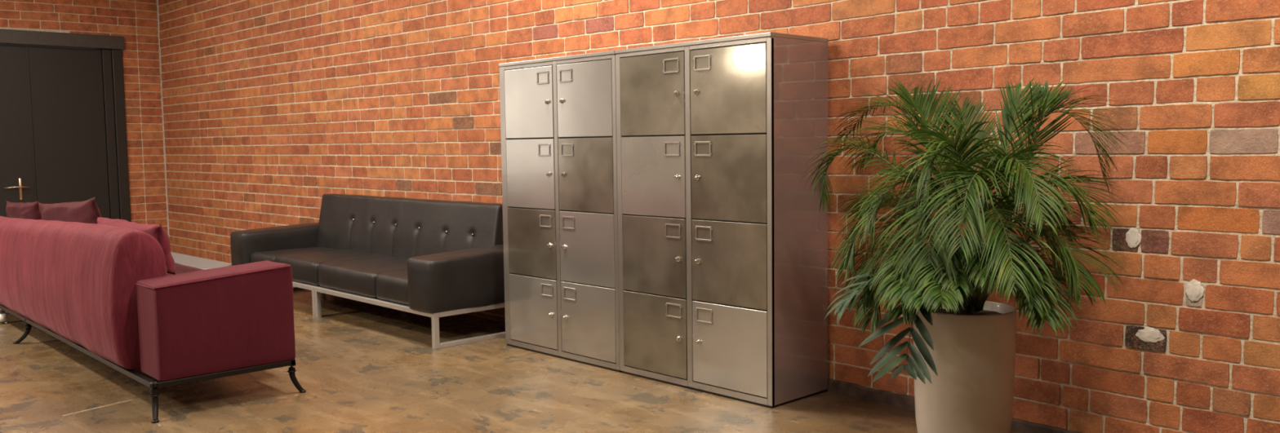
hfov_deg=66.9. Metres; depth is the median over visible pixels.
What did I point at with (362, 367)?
floor
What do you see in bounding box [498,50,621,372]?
tall cabinet
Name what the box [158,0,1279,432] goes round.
wall
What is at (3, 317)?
glass bottle
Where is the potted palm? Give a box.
[800,76,1132,432]
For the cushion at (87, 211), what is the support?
on the sofa at (108, 293)
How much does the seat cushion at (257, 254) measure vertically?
0.189 m
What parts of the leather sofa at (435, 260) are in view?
armrest, leg frame, leg, underside panel, seat rail, backrest, armrest, leg frame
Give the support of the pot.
attached to the potted palm
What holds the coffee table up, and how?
on the floor
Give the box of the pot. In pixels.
[913,301,1016,432]
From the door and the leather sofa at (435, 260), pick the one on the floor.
the leather sofa at (435, 260)
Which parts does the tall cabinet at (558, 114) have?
locker door, locker door, locker door, locker door, panel, panel, locker door, locker door, locker door, locker door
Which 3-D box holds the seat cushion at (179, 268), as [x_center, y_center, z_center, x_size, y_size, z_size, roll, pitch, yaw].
[-2.974,0.459,6.040,0.671,0.222,2.374,-5,6,-43]
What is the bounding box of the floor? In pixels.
[0,264,1023,432]
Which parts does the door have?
handle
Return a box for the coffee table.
[170,252,230,270]
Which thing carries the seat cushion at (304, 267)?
on the leather sofa at (435, 260)
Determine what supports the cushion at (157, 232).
on the sofa at (108, 293)
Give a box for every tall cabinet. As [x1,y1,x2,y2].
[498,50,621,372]
[614,31,828,408]
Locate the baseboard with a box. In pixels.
[825,379,1079,432]
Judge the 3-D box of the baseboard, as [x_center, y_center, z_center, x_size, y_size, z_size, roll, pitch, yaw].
[2.197,0.947,3.715,0.023,0.069,8.160,-5,6,-43]
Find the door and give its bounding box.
[0,28,131,222]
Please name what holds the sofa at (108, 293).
on the floor
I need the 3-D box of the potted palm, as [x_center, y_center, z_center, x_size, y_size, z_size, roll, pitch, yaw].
[1.170,0.199,3.870,1.423,1.563,1.080,3,6,43]
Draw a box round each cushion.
[5,200,41,220]
[37,197,101,223]
[97,217,175,275]
[167,262,203,275]
[250,247,338,262]
[274,249,386,286]
[317,257,408,298]
[375,270,408,305]
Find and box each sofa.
[0,216,306,423]
[230,193,505,349]
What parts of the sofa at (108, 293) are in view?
leg, backrest, frame, leg, armrest, leg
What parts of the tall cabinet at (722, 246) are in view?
locker door, locker door, locker door, locker door, panel, panel, locker door, locker door, locker door, locker door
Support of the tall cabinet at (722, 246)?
on the floor
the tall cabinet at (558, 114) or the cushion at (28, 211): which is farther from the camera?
the cushion at (28, 211)
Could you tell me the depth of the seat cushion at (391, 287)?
6.55 m
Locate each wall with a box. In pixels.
[0,0,168,236]
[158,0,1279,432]
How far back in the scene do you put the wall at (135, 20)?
11.87 m
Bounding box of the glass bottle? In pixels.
[0,309,7,324]
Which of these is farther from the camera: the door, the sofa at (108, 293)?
the door
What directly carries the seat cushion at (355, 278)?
on the leather sofa at (435, 260)

